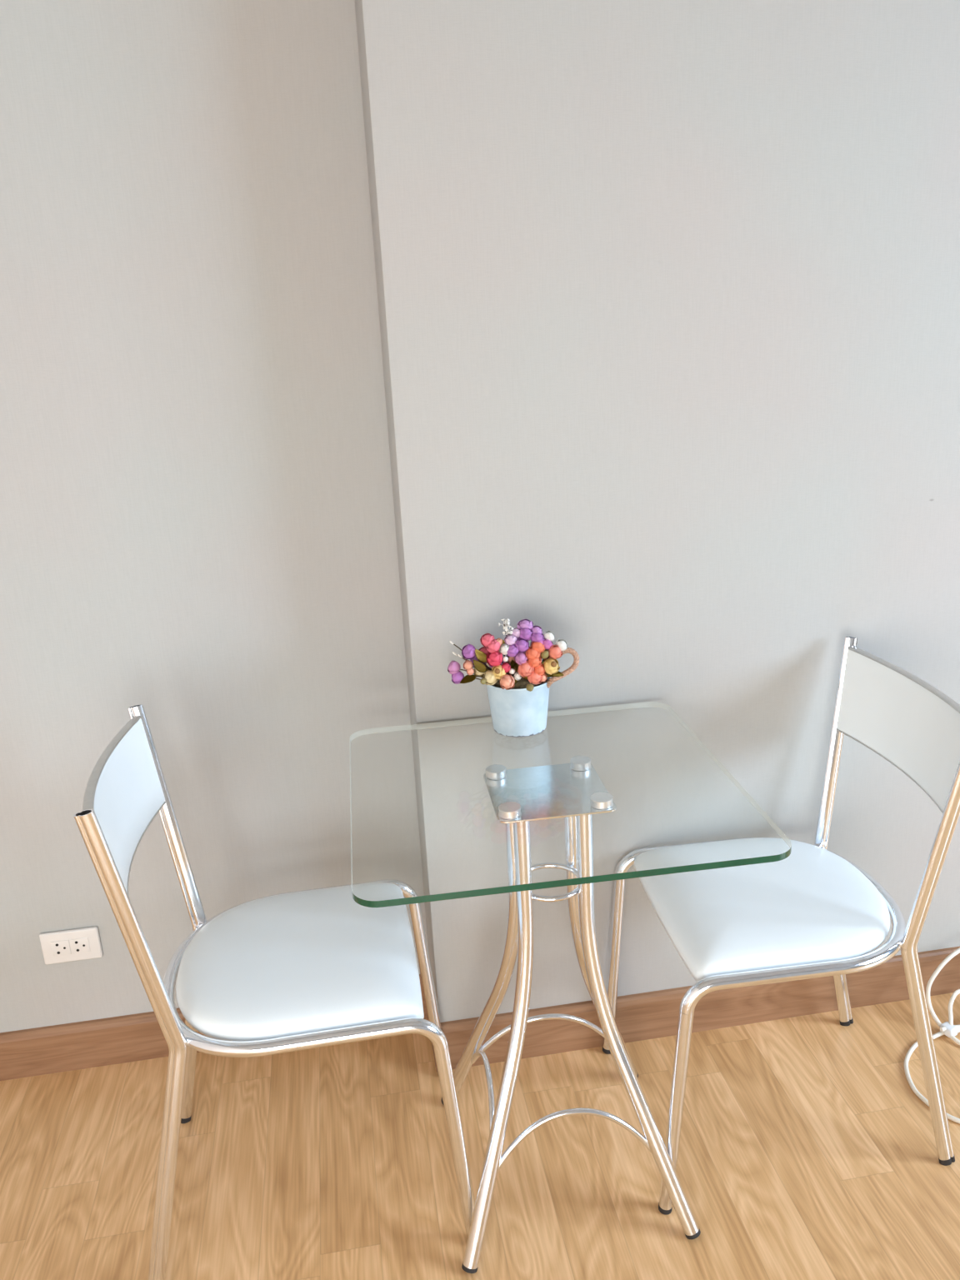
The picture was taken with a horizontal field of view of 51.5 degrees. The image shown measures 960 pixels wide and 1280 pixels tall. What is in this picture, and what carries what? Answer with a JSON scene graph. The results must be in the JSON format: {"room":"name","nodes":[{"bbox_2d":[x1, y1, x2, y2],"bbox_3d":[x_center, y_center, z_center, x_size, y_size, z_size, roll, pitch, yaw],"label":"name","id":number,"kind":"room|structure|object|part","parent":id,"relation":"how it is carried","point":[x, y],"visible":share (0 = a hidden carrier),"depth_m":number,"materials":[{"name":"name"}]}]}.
{"room":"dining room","nodes":[
{"label":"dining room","id":0,"kind":"room"},
{"bbox_2d":[0,0,428,1032],"bbox_3d":[-1.035,-0.335,1.744,1.738,2.550,0.120,-5,17,-8],"label":"wall","id":1,"kind":"structure","parent":0,"point":[197,527],"depth_m":1.78,"materials":[{"name":"paint"}]},
{"bbox_2d":[39,926,102,964],"bbox_3d":[-0.819,0.612,1.992,0.112,0.070,0.011,-5,17,-8],"label":"wall outlet","id":2,"kind":"object","parent":1,"relation":"attached to","point":[58,947],"visible":1,"depth_m":1.99,"materials":[{"name":"white plastic"}]},
{"bbox_2d":[50,940,71,956],"bbox_3d":[-0.836,0.615,1.986,0.034,0.033,0.002,-5,17,-8],"label":"socket","id":3,"kind":"object","parent":2,"relation":"attached to","point":[58,947],"depth_m":1.98,"materials":[{"name":"white plastic"}]},
{"bbox_2d":[70,937,90,954],"bbox_3d":[-0.800,0.612,1.991,0.034,0.033,0.002,-5,17,-8],"label":"socket","id":4,"kind":"object","parent":2,"relation":"attached to","point":[77,945],"depth_m":1.99,"materials":[{"name":"white plastic"}]},
{"bbox_2d":[0,974,427,1080],"bbox_3d":[-0.968,0.852,2.037,1.724,0.105,0.014,-5,17,-8],"label":"baseboard","id":5,"kind":"structure","parent":1,"relation":"attached to","point":[138,1037],"depth_m":2.05,"materials":[{"name":"brown wood"}]},
{"bbox_2d":[0,992,959,1279],"bbox_3d":[0.821,1.270,0.632,5.040,0.060,3.705,-5,17,-8],"label":"floor","id":6,"kind":"structure","parent":0,"point":[807,1150],"depth_m":1.77,"materials":[{"name":"brown wood"}]},
{"bbox_2d":[73,704,474,1279],"bbox_3d":[-0.313,0.550,1.649,0.532,0.844,0.428,-6,17,-8],"label":"dining chair","id":7,"kind":"object","parent":6,"relation":"on","point":[317,967],"visible":0.98,"depth_m":1.55,"materials":[{"name":"white leather"}]},
{"bbox_3d":[-0.562,0.189,1.500,0.040,0.011,0.397,-6,17,-8],"label":"edge trim","id":8,"kind":"part","parent":7,"relation":"part of","materials":[{"name":"plastic"}]},
{"bbox_3d":[-0.547,0.262,1.524,0.059,0.160,0.393,-6,17,-8],"label":"backrest","id":9,"kind":"part","parent":7,"relation":"part of","materials":[{"name":"white plastic"}]},
{"bbox_3d":[-0.483,0.414,1.387,0.020,0.415,0.096,13,24,43],"label":"post","id":10,"kind":"part","parent":7,"relation":"part of","materials":[{"name":"silver metal"}]},
{"bbox_3d":[-0.532,0.335,1.548,0.038,0.009,0.364,-6,17,-8],"label":"edge trim","id":11,"kind":"part","parent":7,"relation":"part of","materials":[{"name":"plastic"}]},
{"bbox_3d":[-0.542,0.312,1.731,0.096,0.415,0.020,6,19,26],"label":"post","id":12,"kind":"part","parent":7,"relation":"part of","materials":[{"name":"silver metal"}]},
{"bbox_3d":[-0.478,0.814,1.517,0.118,0.427,0.015,-10,18,-22],"label":"leg","id":13,"kind":"part","parent":7,"relation":"part of","materials":[{"name":"silver metal"}]},
{"bbox_3d":[-0.534,0.717,1.843,0.118,0.427,0.015,-1,17,6],"label":"leg","id":14,"kind":"part","parent":7,"relation":"part of","materials":[{"name":"silver metal"}]},
{"bbox_3d":[-0.301,0.522,1.643,0.386,0.049,0.381,-6,17,-8],"label":"seat","id":15,"kind":"part","parent":7,"relation":"part of","materials":[{"name":"white leather"}]},
{"bbox_3d":[-0.299,0.548,1.651,0.439,0.057,0.428,-6,17,-8],"label":"seat frame","id":16,"kind":"part","parent":7,"relation":"part of","materials":[{"name":"silver metal"}]},
{"bbox_3d":[-0.099,0.681,1.936,0.054,0.389,0.022,-2,17,2],"label":"leg","id":17,"kind":"part","parent":7,"relation":"part of","materials":[{"name":"silver metal"}]},
{"bbox_3d":[-0.034,0.793,1.559,0.054,0.389,0.022,-9,18,-19],"label":"leg","id":18,"kind":"part","parent":7,"relation":"part of","materials":[{"name":"silver metal"}]},
{"bbox_2d":[350,705,791,1273],"bbox_3d":[0.111,0.576,1.642,0.580,0.751,0.578,-5,17,-6],"label":"glass table","id":19,"kind":"object","parent":6,"relation":"on","point":[574,792],"visible":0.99,"depth_m":1.57,"materials":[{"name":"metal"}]},
{"bbox_3d":[-0.005,0.561,1.756,0.212,0.721,0.025,10,21,37],"label":"leg","id":20,"kind":"part","parent":19,"relation":"part of","materials":[{"name":"silver metal"}]},
{"bbox_3d":[0.024,0.626,1.538,0.025,0.721,0.212,10,21,37],"label":"leg","id":21,"kind":"part","parent":19,"relation":"part of","materials":[{"name":"silver metal"}]},
{"bbox_2d":[486,647,579,737],"bbox_3d":[0.088,0.081,1.729,0.159,0.147,0.115,-5,17,-8],"label":"flower pot","id":22,"kind":"object","parent":19,"relation":"on","point":[514,712],"visible":0.7,"depth_m":1.69,"materials":[{"name":"ceramic"}]},
{"bbox_2d":[447,618,567,691],"bbox_3d":[0.042,0.029,1.696,0.199,0.130,0.146,-5,17,-8],"label":"flower bouquet","id":23,"kind":"object","parent":22,"relation":"in","point":[526,669],"visible":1,"depth_m":1.65,"materials":[{"name":"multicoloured plant"}]},
{"bbox_3d":[0.068,0.110,1.734,0.115,0.092,0.115,-5,17,-8],"label":"pot","id":24,"kind":"part","parent":22,"relation":"part of","materials":[{"name":"ceramic"}]},
{"bbox_3d":[0.134,0.049,1.693,0.069,0.070,0.031,1,17,12],"label":"rope handle","id":25,"kind":"part","parent":22,"relation":"part of","materials":[{"name":"fabric"}]},
{"bbox_3d":[0.105,0.236,1.558,0.181,0.004,0.181,-5,17,-6],"label":"support plate","id":26,"kind":"part","parent":19,"relation":"part of","materials":[{"name":"silver metal"}]},
{"bbox_3d":[0.092,0.223,1.534,0.580,0.010,0.578,-5,17,-6],"label":"glass","id":27,"kind":"part","parent":19,"relation":"part of","materials":[{"name":"clear glass"}]},
{"bbox_3d":[0.222,0.541,1.781,0.025,0.721,0.212,10,21,37],"label":"leg","id":28,"kind":"part","parent":19,"relation":"part of","materials":[{"name":"silver metal"}]},
{"bbox_3d":[0.251,0.606,1.563,0.212,0.721,0.025,10,21,37],"label":"leg","id":29,"kind":"part","parent":19,"relation":"part of","materials":[{"name":"silver metal"}]},
{"bbox_2d":[602,636,959,1214],"bbox_3d":[0.516,0.473,1.752,0.532,0.844,0.428,-5,17,-6],"label":"dining chair","id":30,"kind":"object","parent":6,"relation":"on","point":[812,912],"visible":0.98,"depth_m":1.67,"materials":[{"name":"white leather"}]},
{"bbox_3d":[0.267,0.647,1.982,0.054,0.389,0.022,-8,18,-16],"label":"leg","id":31,"kind":"part","parent":30,"relation":"part of","materials":[{"name":"silver metal"}]},
{"bbox_3d":[0.315,0.761,1.603,0.054,0.389,0.022,-2,17,5],"label":"leg","id":32,"kind":"part","parent":30,"relation":"part of","materials":[{"name":"silver metal"}]},
{"bbox_3d":[0.502,0.474,1.751,0.439,0.057,0.428,-5,17,-6],"label":"seat frame","id":33,"kind":"part","parent":30,"relation":"part of","materials":[{"name":"silver metal"}]},
{"bbox_3d":[0.501,0.448,1.743,0.386,0.049,0.381,-5,17,-6],"label":"seat","id":34,"kind":"part","parent":30,"relation":"part of","materials":[{"name":"white leather"}]},
{"bbox_3d":[0.672,0.200,1.882,0.096,0.415,0.020,-18,22,-40],"label":"post","id":35,"kind":"part","parent":30,"relation":"part of","materials":[{"name":"silver metal"}]},
{"bbox_3d":[0.710,0.602,1.997,0.118,0.427,0.015,-10,18,-20],"label":"leg","id":36,"kind":"part","parent":30,"relation":"part of","materials":[{"name":"silver metal"}]},
{"bbox_3d":[0.710,0.220,1.701,0.038,0.009,0.364,-5,17,-6],"label":"edge trim","id":37,"kind":"part","parent":30,"relation":"part of","materials":[{"name":"plastic"}]},
{"bbox_3d":[0.717,0.145,1.680,0.059,0.160,0.393,-5,17,-6],"label":"backrest","id":38,"kind":"part","parent":30,"relation":"part of","materials":[{"name":"white plastic"}]},
{"bbox_3d":[0.725,0.071,1.659,0.040,0.011,0.397,-5,17,-6],"label":"edge trim","id":39,"kind":"part","parent":30,"relation":"part of","materials":[{"name":"plastic"}]},
{"bbox_3d":[0.752,0.700,1.669,0.118,0.427,0.015,0,17,9],"label":"leg","id":40,"kind":"part","parent":30,"relation":"part of","materials":[{"name":"silver metal"}]},
{"bbox_3d":[0.717,0.303,1.536,0.096,0.415,0.020,6,19,29],"label":"post","id":41,"kind":"part","parent":30,"relation":"part of","materials":[{"name":"silver metal"}]},
{"bbox_2d":[904,947,959,1124],"bbox_3d":[0.963,0.762,1.919,0.310,0.144,0.373,-5,17,-8],"label":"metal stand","id":42,"kind":"object","parent":6,"relation":"on","point":[947,1028],"visible":0.92,"depth_m":2.02,"materials":[{"name":"white metal"}]},
{"bbox_2d":[355,0,959,1022],"bbox_3d":[1.346,-0.538,1.985,3.062,2.550,0.287,-5,17,-8],"label":"wall","id":43,"kind":"structure","parent":0,"point":[668,291],"depth_m":1.71,"materials":[{"name":"paint"}]},
{"bbox_2d":[427,1016,435,1065],"bbox_3d":[-0.099,0.791,2.080,0.014,0.105,0.167,-5,17,-8],"label":"baseboard","id":44,"kind":"structure","parent":43,"relation":"attached to","point":[427,1017],"depth_m":2.04,"materials":[{"name":"brown wood"}]},
{"bbox_2d":[435,946,959,1071],"bbox_3d":[1.426,0.672,2.199,3.076,0.105,0.014,-5,17,-8],"label":"baseboard","id":45,"kind":"structure","parent":43,"relation":"attached to","point":[649,1015],"depth_m":2.06,"materials":[{"name":"brown wood"}]}
]}

